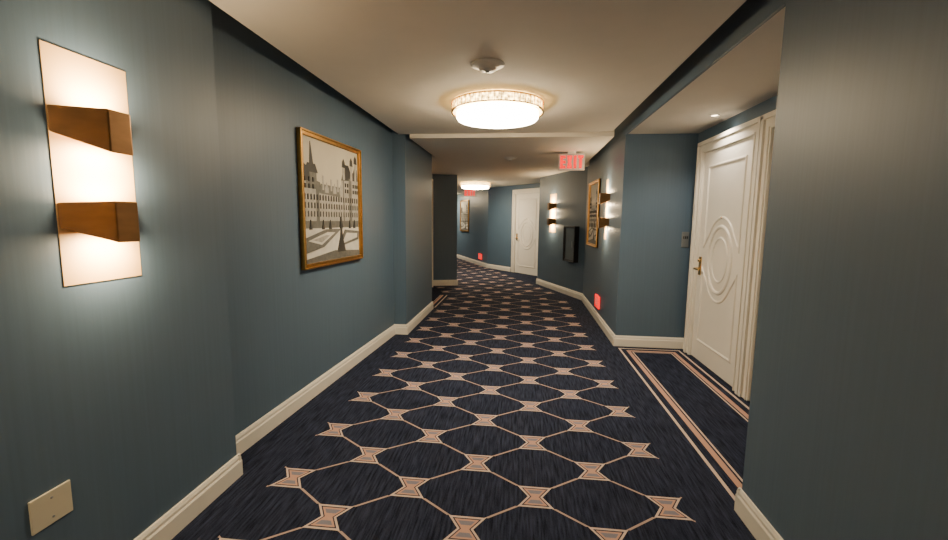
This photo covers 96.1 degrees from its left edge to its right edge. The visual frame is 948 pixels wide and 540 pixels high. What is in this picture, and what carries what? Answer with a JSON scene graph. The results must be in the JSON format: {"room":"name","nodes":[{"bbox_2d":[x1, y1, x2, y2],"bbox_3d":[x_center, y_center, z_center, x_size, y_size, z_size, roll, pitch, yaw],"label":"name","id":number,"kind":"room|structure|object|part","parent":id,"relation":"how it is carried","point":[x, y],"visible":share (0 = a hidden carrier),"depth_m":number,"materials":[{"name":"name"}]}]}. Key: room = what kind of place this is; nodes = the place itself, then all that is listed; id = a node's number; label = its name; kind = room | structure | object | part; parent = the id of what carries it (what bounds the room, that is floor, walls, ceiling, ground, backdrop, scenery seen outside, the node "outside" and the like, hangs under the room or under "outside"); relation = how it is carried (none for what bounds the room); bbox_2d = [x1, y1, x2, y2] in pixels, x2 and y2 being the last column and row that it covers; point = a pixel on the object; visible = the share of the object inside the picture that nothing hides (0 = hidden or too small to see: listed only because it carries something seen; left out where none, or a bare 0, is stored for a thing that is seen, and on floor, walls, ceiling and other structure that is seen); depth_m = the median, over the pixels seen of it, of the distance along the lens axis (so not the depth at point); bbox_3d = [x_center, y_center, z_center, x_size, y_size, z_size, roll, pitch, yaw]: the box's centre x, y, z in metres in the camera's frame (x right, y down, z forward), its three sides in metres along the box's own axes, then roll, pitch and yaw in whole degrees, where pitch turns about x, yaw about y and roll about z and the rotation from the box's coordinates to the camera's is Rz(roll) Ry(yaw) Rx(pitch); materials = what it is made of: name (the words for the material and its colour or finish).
{"room":"hotel corridor","nodes":[
{"label":"hotel corridor","id":0,"kind":"room"},
{"bbox_2d":[171,258,755,539],"bbox_3d":[-1.145,0.593,7.715,9.700,0.001,25.150,1,7,6],"label":"floor","id":1,"kind":"structure","parent":0,"point":[507,412],"depth_m":2.92,"materials":[{"name":"carpet"}]},
{"bbox_2d":[0,0,947,539],"bbox_3d":[-1.121,-0.771,7.630,9.700,2.770,25.000,1,7,6],"label":"wall","id":2,"kind":"structure","parent":0,"point":[134,391],"depth_m":1.83,"materials":[{"name":"paint"}]},
{"bbox_2d":[28,480,72,535],"bbox_3d":[-1.474,0.826,1.487,0.010,0.120,0.132,1,7,6],"label":"wall outlet plate","id":3,"kind":"object","parent":2,"relation":"attached to","point":[44,510],"visible":1,"depth_m":1.48,"materials":[{"name":"beige plastic"}]},
{"bbox_2d":[39,40,141,285],"bbox_3d":[-1.378,-0.370,1.613,0.118,0.830,0.312,1,7,6],"label":"wall sconce","id":4,"kind":"object","parent":2,"relation":"attached to","point":[88,117],"visible":1,"depth_m":1.56,"materials":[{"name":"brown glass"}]},
{"bbox_3d":[-1.375,-0.513,1.596,0.115,0.154,0.307,1,7,6],"label":"lamp shade","id":5,"kind":"part","parent":4,"relation":"part of","materials":[{"name":"brown wood"}]},
{"bbox_3d":[-1.378,-0.185,1.635,0.115,0.154,0.307,1,7,6],"label":"lamp shade","id":6,"kind":"part","parent":4,"relation":"part of","materials":[{"name":"brown wood"}]},
{"bbox_2d":[296,127,362,269],"bbox_3d":[-1.257,-0.606,3.850,0.040,1.100,1.110,2,7,9],"label":"picture","id":7,"kind":"object","parent":2,"relation":"attached to","point":[329,170],"visible":1,"depth_m":3.74,"materials":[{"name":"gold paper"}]},
{"bbox_2d":[432,179,432,286],"bbox_3d":[-0.998,-0.716,8.717,0.055,2.365,1.370,1,7,6],"label":"door frame","id":8,"kind":"structure","parent":2,"relation":"attached to","point":[432,179],"depth_m":9.35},
{"bbox_2d":[134,254,782,539],"bbox_3d":[-0.149,0.514,7.915,5.560,0.130,25.879,0,7,-4],"label":"baseboard","id":9,"kind":"structure","parent":2,"relation":"attached to","point":[178,517],"depth_m":2.93,"materials":[{"name":"white wood"}]},
{"bbox_2d":[460,200,468,231],"bbox_3d":[-0.357,-2.013,15.842,0.040,1.150,1.100,-1,7,-17],"label":"picture","id":10,"kind":"object","parent":2,"relation":"attached to","point":[464,204],"visible":1,"depth_m":15.84,"materials":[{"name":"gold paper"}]},
{"bbox_2d":[511,188,539,271],"bbox_3d":[1.454,-1.054,11.828,0.055,2.365,1.230,-4,8,-34],"label":"door frame","id":11,"kind":"structure","parent":2,"relation":"attached to","point":[531,190],"depth_m":12.22,"materials":[{"name":"white wood"}]},
{"bbox_2d":[515,193,538,275],"bbox_3d":[1.464,-0.995,11.843,0.028,2.232,0.980,-4,8,-34],"label":"door","id":12,"kind":"structure","parent":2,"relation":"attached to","point":[527,205],"depth_m":11.83,"materials":[{"name":"white wood"}]},
{"bbox_2d":[547,194,556,232],"bbox_3d":[1.667,-1.235,9.272,0.118,0.830,0.312,-1,7,-15],"label":"wall sconce","id":13,"kind":"object","parent":2,"relation":"attached to","point":[551,206],"visible":1,"depth_m":9.23,"materials":[{"name":"white glass"}]},
{"bbox_3d":[1.667,-1.378,9.255,0.115,0.154,0.307,-1,7,-15],"label":"lamp shade","id":14,"kind":"part","parent":13,"relation":"part of","materials":[{"name":"brown wood"}]},
{"bbox_3d":[1.663,-1.050,9.293,0.115,0.154,0.307,-1,7,-15],"label":"lamp shade","id":15,"kind":"part","parent":13,"relation":"part of","materials":[{"name":"brown wood"}]},
{"bbox_2d":[563,226,578,262],"bbox_3d":[1.909,-0.516,8.438,0.115,0.700,0.460,-1,7,-15],"label":"fire extinguisher cabinet","id":16,"kind":"object","parent":2,"relation":"attached to","point":[571,233],"visible":1,"depth_m":8.36,"materials":[{"name":"metal"}]},
{"bbox_3d":[1.894,-0.515,8.434,0.005,0.610,0.370,-1,7,-15],"label":"door pane","id":17,"kind":"part","parent":16,"relation":"part of","materials":[{"name":"glass"}]},
{"bbox_2d":[586,178,600,247],"bbox_3d":[1.951,-0.917,6.970,0.040,1.050,0.950,1,7,6],"label":"picture","id":18,"kind":"object","parent":2,"relation":"attached to","point":[595,186],"visible":1,"depth_m":6.98,"materials":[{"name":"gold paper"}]},
{"bbox_2d":[588,183,597,244],"bbox_3d":[1.962,-0.917,6.969,0.018,0.976,0.876,1,7,6],"label":"print","id":19,"kind":"object","parent":18,"relation":"attached to","point":[593,187],"depth_m":7.03,"materials":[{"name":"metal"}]},
{"bbox_2d":[594,294,599,308],"bbox_3d":[1.859,0.474,6.433,0.027,0.180,0.300,1,7,6],"label":"exit sign","id":20,"kind":"object","parent":2,"relation":"attached to","point":[597,298],"visible":1,"depth_m":6.34,"materials":[{"name":"red plastic"}]},
{"bbox_2d":[598,179,609,238],"bbox_3d":[1.781,-0.834,5.864,0.118,0.830,0.312,1,7,6],"label":"wall sconce","id":21,"kind":"object","parent":2,"relation":"attached to","point":[603,197],"visible":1,"depth_m":5.81,"materials":[{"name":"white glass"}]},
{"bbox_3d":[1.778,-0.649,5.886,0.115,0.154,0.307,1,7,6],"label":"lamp shade","id":22,"kind":"part","parent":21,"relation":"part of","materials":[{"name":"brown wood"}]},
{"bbox_3d":[1.781,-0.977,5.847,0.115,0.154,0.307,1,7,6],"label":"lamp shade","id":23,"kind":"part","parent":21,"relation":"part of","materials":[{"name":"brown wood"}]},
{"bbox_2d":[681,232,688,246],"bbox_3d":[2.453,-0.352,4.948,0.080,0.180,0.012,1,7,6],"label":"number plaque","id":24,"kind":"object","parent":2,"relation":"attached to","point":[685,235],"visible":1,"depth_m":4.94,"materials":[{"name":"silver metal"}]},
{"bbox_2d":[691,136,753,385],"bbox_3d":[2.425,-0.090,4.218,0.028,2.232,1.000,1,7,6],"label":"door","id":25,"kind":"structure","parent":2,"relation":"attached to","point":[727,172],"depth_m":4.16,"materials":[{"name":"white wood"}]},
{"bbox_2d":[693,257,701,274],"bbox_3d":[2.431,-0.041,4.612,0.073,0.200,0.148,1,7,6],"label":"door handle","id":26,"kind":"object","parent":25,"relation":"attached to","point":[698,268],"depth_m":4.64,"materials":[{"name":"gold metal"}]},
{"bbox_2d":[683,109,775,400],"bbox_3d":[2.343,-0.078,3.591,0.055,2.365,2.510,1,7,6],"label":"door frame","id":27,"kind":"structure","parent":2,"relation":"attached to","point":[751,128],"depth_m":3.61,"materials":[{"name":"white wood"}]},
{"bbox_2d":[209,0,745,193],"bbox_3d":[-1.107,-2.048,7.480,9.700,0.300,25.300,1,7,6],"label":"ceiling","id":28,"kind":"structure","parent":0,"point":[591,63],"depth_m":2.76,"materials":[{"name":"paint"}]},
{"bbox_2d":[464,189,475,196],"bbox_3d":[-0.128,-2.446,13.402,0.370,0.267,0.060,1,7,0],"label":"exit sign","id":29,"kind":"object","parent":28,"relation":"hanging from","point":[467,192],"visible":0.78,"depth_m":13.38,"materials":[{"name":"white plastic"}]},
{"bbox_2d":[460,182,490,189],"bbox_3d":[0.033,-2.268,11.481,0.832,0.170,0.832,1,7,6],"label":"ceiling light","id":30,"kind":"object","parent":28,"relation":"attached to","point":[465,185],"depth_m":11.18,"materials":[{"name":"white glass"}]},
{"bbox_2d":[471,58,504,72],"bbox_3d":[0.092,-1.367,2.890,0.230,0.056,0.230,1,7,6],"label":"smoke detector","id":31,"kind":"object","parent":28,"relation":"attached to","point":[485,65],"visible":1,"depth_m":2.84,"materials":[{"name":"white plastic"}]},
{"bbox_2d":[451,90,543,128],"bbox_3d":[0.211,-1.420,3.843,0.832,0.170,0.832,1,7,6],"label":"ceiling light","id":32,"kind":"object","parent":28,"relation":"attached to","point":[493,109],"depth_m":3.58,"materials":[{"name":"white glass"}]},
{"bbox_2d":[504,157,515,160],"bbox_3d":[0.576,-1.772,6.820,0.200,0.056,0.200,1,7,6],"label":"smoke detector","id":33,"kind":"object","parent":28,"relation":"attached to","point":[507,158],"visible":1,"depth_m":6.78,"materials":[{"name":"white plastic"}]},
{"bbox_2d":[558,151,584,170],"bbox_3d":[1.419,-1.583,6.192,0.370,0.267,0.060,2,7,12],"label":"exit sign","id":34,"kind":"object","parent":28,"relation":"hanging from","point":[571,161],"visible":1,"depth_m":6.17,"materials":[{"name":"white plastic"}]},
{"bbox_2d":[626,0,785,133],"bbox_3d":[1.589,-1.511,3.396,0.020,0.255,3.000,1,7,6],"label":"beam","id":35,"kind":"structure","parent":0,"point":[751,15],"depth_m":2.68,"materials":[{"name":"grey paint"}]},
{"bbox_2d":[629,6,785,133],"bbox_3d":[1.989,-1.504,3.353,0.785,0.250,3.000,1,7,6],"label":"ceiling alcove","id":36,"kind":"structure","parent":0,"point":[747,76],"depth_m":3.20,"materials":[{"name":"beige paint"}]}
]}

